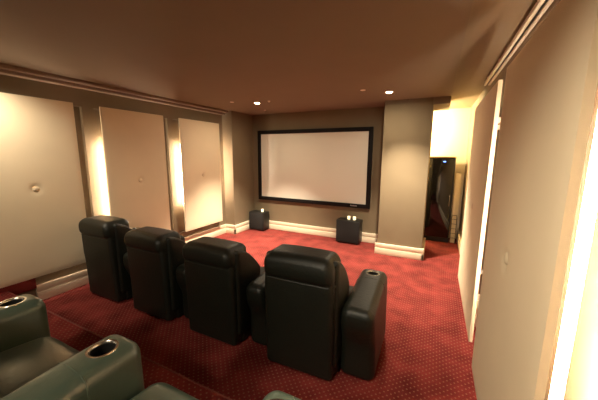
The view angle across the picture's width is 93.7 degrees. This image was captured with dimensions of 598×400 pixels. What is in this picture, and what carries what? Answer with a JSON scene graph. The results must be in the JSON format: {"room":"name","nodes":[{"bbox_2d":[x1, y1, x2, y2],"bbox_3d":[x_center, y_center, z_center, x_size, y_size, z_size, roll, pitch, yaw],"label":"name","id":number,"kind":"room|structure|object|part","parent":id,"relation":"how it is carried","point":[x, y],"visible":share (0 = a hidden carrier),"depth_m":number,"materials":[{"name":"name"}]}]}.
{"room":"home theater","nodes":[
{"label":"home theater","id":0,"kind":"room"},
{"bbox_2d":[0,74,225,296],"bbox_3d":[-2.802,-0.136,3.183,0.192,2.408,7.224,5,10,26],"label":"wall","id":1,"kind":"structure","parent":0,"point":[86,104],"depth_m":3.52,"materials":[{"name":"beige paint"}]},
{"bbox_2d":[0,278,36,294],"bbox_3d":[-3.552,1.108,1.589,0.061,0.136,3.224,5,10,26],"label":"trim","id":2,"kind":"structure","parent":1,"relation":"attached to","point":[24,286],"depth_m":2.89,"materials":[{"name":"red carpet"}]},
{"bbox_2d":[0,92,85,287],"bbox_3d":[-2.779,-0.117,2.919,0.176,1.845,0.851,5,10,26],"label":"wall panel","id":3,"kind":"object","parent":1,"relation":"attached to","point":[42,204],"visible":0.95,"depth_m":2.89,"materials":[{"name":"beige fabric"}]},
{"bbox_2d":[0,63,227,114],"bbox_3d":[-2.803,-1.224,2.590,0.168,0.075,6.320,5,10,26],"label":"trim","id":4,"kind":"structure","parent":1,"relation":"attached to","point":[5,69],"depth_m":3.30,"materials":[{"name":"brown paint"}]},
{"bbox_2d":[99,107,170,229],"bbox_3d":[-2.276,-0.279,3.934,0.176,1.845,0.870,5,10,26],"label":"wall panel","id":5,"kind":"object","parent":1,"relation":"attached to","point":[133,142],"visible":0.83,"depth_m":3.83,"materials":[{"name":"beige fabric"}]},
{"bbox_2d":[36,221,249,299],"bbox_3d":[-1.912,0.758,4.657,0.267,0.179,3.760,5,10,26],"label":"baseboard","id":6,"kind":"structure","parent":1,"relation":"attached to","point":[54,287],"depth_m":3.37,"materials":[{"name":"beige paint"}]},
{"bbox_2d":[178,118,222,231],"bbox_3d":[-1.759,-0.447,4.979,0.176,1.845,0.898,5,10,26],"label":"wall panel","id":7,"kind":"object","parent":1,"relation":"attached to","point":[199,140],"visible":1,"depth_m":4.88,"materials":[{"name":"beige fabric"}]},
{"bbox_2d":[0,0,472,114],"bbox_3d":[-1.028,-1.272,2.141,4.106,0.192,7.256,5,10,26],"label":"ceiling","id":8,"kind":"structure","parent":0,"point":[293,55],"depth_m":2.15,"materials":[{"name":"brown paint"}]},
{"bbox_2d":[433,96,450,110],"bbox_3d":[2.147,-1.451,4.213,0.221,0.112,0.675,5,10,26],"label":"ceiling beam","id":9,"kind":"structure","parent":8,"relation":"attached to","point":[439,103],"depth_m":3.95,"materials":[{"name":"brown paint"}]},
{"bbox_2d":[222,111,253,224],"bbox_3d":[-1.252,-0.565,5.873,0.264,2.408,0.712,5,10,26],"label":"wall","id":10,"kind":"structure","parent":0,"point":[237,127],"depth_m":5.66,"materials":[{"name":"beige paint"}]},
{"bbox_2d":[43,228,476,399],"bbox_3d":[-0.589,1.175,2.960,4.880,0.080,8.400,5,10,26],"label":"floor","id":11,"kind":"structure","parent":0,"point":[426,353],"depth_m":2.46,"materials":[{"name":"red carpet"}]},
{"bbox_2d":[0,292,227,399],"bbox_3d":[-1.618,1.410,0.532,4.592,0.224,3.027,5,10,26],"label":"platform","id":12,"kind":"object","parent":11,"relation":"on","point":[68,333],"visible":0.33,"depth_m":1.87,"materials":[{"name":"red carpet"}]},
{"bbox_2d":[0,294,144,399],"bbox_3d":[-1.282,0.758,1.060,1.021,0.897,0.820,5,10,26],"label":"recliner","id":13,"kind":"object","parent":12,"relation":"on","point":[34,364],"visible":0.99,"depth_m":1.15,"materials":[{"name":"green leather"}]},
{"bbox_3d":[-1.619,0.866,1.303,0.221,0.602,0.716,5,10,26],"label":"armrest","id":14,"kind":"part","parent":13,"relation":"part of","materials":[{"name":"grey leather"}]},
{"bbox_3d":[-1.216,0.829,1.209,0.557,0.213,0.499,5,10,26],"label":"seat","id":15,"kind":"part","parent":13,"relation":"part of","materials":[{"name":"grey leather"}]},
{"bbox_3d":[-0.900,0.927,0.957,0.221,0.602,0.716,5,10,26],"label":"armrest","id":16,"kind":"part","parent":13,"relation":"part of","materials":[{"name":"grey leather"}]},
{"bbox_2d":[8,291,232,399],"bbox_3d":[-1.029,1.083,1.898,4.278,0.016,0.016,5,10,26],"label":"trim","id":17,"kind":"structure","parent":12,"relation":"attached to","point":[170,370],"depth_m":1.83,"materials":[{"name":"red carpet"}]},
{"bbox_2d":[130,382,300,399],"bbox_3d":[-0.458,0.839,0.728,0.764,0.849,0.820,5,10,26],"label":"recliner","id":18,"kind":"object","parent":12,"relation":"on","point":[157,391],"visible":1,"depth_m":1.10,"materials":[{"name":"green leather"}]},
{"bbox_3d":[-0.473,0.879,0.912,0.557,0.213,0.499,5,10,26],"label":"seat","id":19,"kind":"part","parent":18,"relation":"part of","materials":[{"name":"grey leather"}]},
{"bbox_3d":[-0.180,0.976,0.671,0.194,0.602,0.716,5,10,26],"label":"armrest","id":20,"kind":"part","parent":18,"relation":"part of","materials":[{"name":"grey leather"}]},
{"bbox_2d":[79,215,184,301],"bbox_3d":[-1.993,0.603,3.350,0.930,0.906,0.820,5,10,26],"label":"recliner","id":21,"kind":"object","parent":11,"relation":"on","point":[104,246],"visible":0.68,"depth_m":2.99,"materials":[{"name":"black leather"},{"name":"satin chrome"}]},
{"bbox_3d":[-2.141,0.702,3.111,0.531,0.760,0.192,5,10,26],"label":"panel","id":22,"kind":"part","parent":21,"relation":"part of","materials":[{"name":"black leather"}]},
{"bbox_3d":[-1.641,0.774,3.261,0.194,0.602,0.716,5,10,26],"label":"armrest","id":23,"kind":"part","parent":21,"relation":"part of","materials":[{"name":"black leather"}]},
{"bbox_2d":[124,226,188,320],"bbox_3d":[-1.222,0.689,2.981,0.780,0.865,0.820,5,10,26],"label":"recliner","id":24,"kind":"object","parent":11,"relation":"on","point":[155,257],"visible":0.63,"depth_m":2.65,"materials":[{"name":"black leather"},{"name":"satin chrome"}]},
{"bbox_3d":[-1.437,0.776,2.774,0.531,0.732,0.192,5,10,26],"label":"panel","id":25,"kind":"part","parent":24,"relation":"part of","materials":[{"name":"black leather"}]},
{"bbox_3d":[-0.936,0.834,2.922,0.194,0.602,0.716,5,10,26],"label":"armrest","id":26,"kind":"part","parent":24,"relation":"part of","materials":[{"name":"black leather"}]},
{"bbox_2d":[182,236,266,345],"bbox_3d":[-0.507,0.749,2.637,0.804,0.865,0.820,5,10,26],"label":"recliner","id":27,"kind":"object","parent":11,"relation":"on","point":[225,284],"visible":0.88,"depth_m":2.32,"materials":[{"name":"black leather"}]},
{"bbox_3d":[-0.733,0.835,2.435,0.531,0.732,0.192,5,10,26],"label":"panel","id":28,"kind":"part","parent":27,"relation":"part of","materials":[{"name":"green leather"}]},
{"bbox_3d":[-0.211,0.895,2.572,0.194,0.602,0.716,5,10,26],"label":"armrest","id":29,"kind":"part","parent":27,"relation":"part of","materials":[{"name":"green leather"}]},
{"bbox_2d":[249,210,268,230],"bbox_3d":[-0.857,0.436,6.013,0.365,0.392,0.240,5,10,26],"label":"subwoofer","id":30,"kind":"object","parent":11,"relation":"on","point":[258,220],"visible":1,"depth_m":5.91,"materials":[{"name":"black wood"}]},
{"bbox_2d":[249,212,262,229],"bbox_3d":[-0.907,0.443,5.911,0.339,0.341,0.014,5,10,26],"label":"grille","id":31,"kind":"object","parent":30,"relation":"attached to","point":[255,218],"depth_m":5.90,"materials":[{"name":"black fabric"}]},
{"bbox_2d":[264,244,386,380],"bbox_3d":[0.245,0.785,2.274,0.828,0.922,0.820,5,10,24],"label":"recliner","id":32,"kind":"object","parent":11,"relation":"on","point":[317,322],"visible":1,"depth_m":1.97,"materials":[{"name":"black leather"}]},
{"bbox_3d":[0.013,0.880,2.073,0.531,0.771,0.192,5,10,24],"label":"panel","id":33,"kind":"part","parent":32,"relation":"part of","materials":[{"name":"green leather"}]},
{"bbox_3d":[0.529,0.957,2.228,0.248,0.602,0.716,5,10,24],"label":"armrest","id":34,"kind":"part","parent":32,"relation":"part of","materials":[{"name":"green leather"}]},
{"bbox_2d":[336,217,362,244],"bbox_3d":[0.920,0.569,5.155,0.432,0.429,0.240,5,10,26],"label":"subwoofer","id":35,"kind":"object","parent":11,"relation":"on","point":[348,231],"visible":1,"depth_m":5.05,"materials":[{"name":"black wood"}]},
{"bbox_2d":[336,221,358,243],"bbox_3d":[0.870,0.576,5.053,0.406,0.378,0.014,5,10,26],"label":"grille","id":36,"kind":"object","parent":35,"relation":"attached to","point":[346,231],"depth_m":5.04,"materials":[{"name":"black fabric"}]},
{"bbox_2d":[424,156,456,242],"bbox_3d":[2.559,-0.031,5.335,0.630,1.576,0.374,5,10,26],"label":"cabinet","id":37,"kind":"object","parent":11,"relation":"on","point":[441,169],"visible":0.61,"depth_m":5.14,"materials":[{"name":"black metal"}]},
{"bbox_3d":[2.567,-0.800,5.217,0.630,0.020,0.358,5,10,26],"label":"trim","id":38,"kind":"part","parent":37,"relation":"part of","materials":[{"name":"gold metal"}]},
{"bbox_2d":[449,173,461,242],"bbox_3d":[2.840,0.161,5.092,0.094,1.280,0.052,5,10,26],"label":"wire stand","id":39,"kind":"object","parent":11,"relation":"on","point":[458,176],"visible":1,"depth_m":5.09,"materials":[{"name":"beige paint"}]},
{"bbox_2d":[252,106,384,233],"bbox_3d":[0.189,-0.512,5.605,3.189,2.408,0.128,5,10,26],"label":"wall","id":40,"kind":"structure","parent":0,"point":[326,216],"depth_m":5.37,"materials":[{"name":"beige paint"}]},
{"bbox_2d":[257,127,373,208],"bbox_3d":[0.209,-0.644,5.472,2.392,1.448,0.054,5,10,26],"label":"projection screen","id":41,"kind":"object","parent":40,"relation":"attached to","point":[322,166],"visible":1,"depth_m":5.39,"materials":[{"name":"beige fabric"}]},
{"bbox_3d":[-0.832,-0.732,5.974,0.074,1.448,0.051,5,10,26],"label":"frame","id":42,"kind":"part","parent":41,"relation":"part of","materials":[{"name":"black fabric"}]},
{"bbox_3d":[0.206,0.034,5.584,2.248,0.074,0.050,5,10,26],"label":"frame rail","id":43,"kind":"part","parent":41,"relation":"part of","materials":[{"name":"black fabric"}]},
{"bbox_3d":[0.214,-1.322,5.362,2.248,0.074,0.050,5,10,26],"label":"frame rail","id":44,"kind":"part","parent":41,"relation":"part of","materials":[{"name":"black metal"}]},
{"bbox_3d":[1.251,-0.555,4.971,0.074,1.448,0.051,5,10,26],"label":"frame","id":45,"kind":"part","parent":41,"relation":"part of","materials":[{"name":"black metal"}]},
{"bbox_2d":[268,220,377,243],"bbox_3d":[0.251,0.609,5.662,2.726,0.179,0.035,5,10,26],"label":"baseboard","id":46,"kind":"structure","parent":40,"relation":"attached to","point":[291,227],"depth_m":5.64,"materials":[{"name":"beige paint"}]},
{"bbox_2d":[377,97,433,248],"bbox_3d":[1.750,-0.338,4.606,0.667,2.408,0.707,5,10,26],"label":"wall column","id":47,"kind":"structure","parent":0,"point":[408,123],"depth_m":4.27,"materials":[{"name":"beige paint"}]},
{"bbox_2d":[374,237,425,260],"bbox_3d":[1.728,0.766,4.755,0.738,0.179,0.710,5,10,26],"label":"baseboard","id":48,"kind":"structure","parent":47,"relation":"attached to","point":[380,248],"depth_m":4.44,"materials":[{"name":"beige paint"}]},
{"bbox_2d":[430,108,470,229],"bbox_3d":[2.466,-0.566,5.632,1.872,2.536,0.096,5,10,26],"label":"wall","id":49,"kind":"structure","parent":0,"point":[450,130],"depth_m":5.29,"materials":[{"name":"beige paint"}]},
{"bbox_2d":[449,0,536,108],"bbox_3d":[0.693,-1.211,1.835,1.872,0.096,8.208,5,10,26],"label":"ceiling","id":50,"kind":"structure","parent":0,"point":[492,25],"depth_m":2.11,"materials":[{"name":"beige paint"}]},
{"bbox_2d":[484,0,553,85],"bbox_3d":[0.880,-0.928,0.642,0.061,0.075,5.696,5,10,26],"label":"rail","id":51,"kind":"object","parent":50,"relation":"attached to","point":[541,6],"visible":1,"depth_m":1.85,"materials":[{"name":"beige paint"}]},
{"bbox_2d":[459,0,597,399],"bbox_3d":[1.404,0.073,1.670,0.128,2.536,8.176,5,10,26],"label":"wall","id":52,"kind":"structure","parent":0,"point":[582,375],"depth_m":0.97,"materials":[{"name":"beige paint"}]},
{"bbox_2d":[456,230,478,325],"bbox_3d":[1.987,1.016,3.237,0.035,0.179,4.960,5,10,26],"label":"baseboard","id":53,"kind":"structure","parent":52,"relation":"attached to","point":[458,237],"depth_m":4.66,"materials":[{"name":"beige paint"}]},
{"bbox_2d":[458,79,502,341],"bbox_3d":[1.572,0.060,2.378,0.184,1.792,1.200,5,10,26],"label":"wall panel","id":54,"kind":"object","parent":52,"relation":"attached to","point":[486,118],"visible":0.98,"depth_m":2.09,"materials":[{"name":"beige fabric"}]},
{"bbox_2d":[472,0,597,399],"bbox_3d":[0.982,0.262,1.189,0.184,1.834,1.026,5,10,26],"label":"wall panel","id":55,"kind":"object","parent":52,"relation":"attached to","point":[551,83],"visible":1,"depth_m":0.87,"materials":[{"name":"beige fabric"}]}
]}

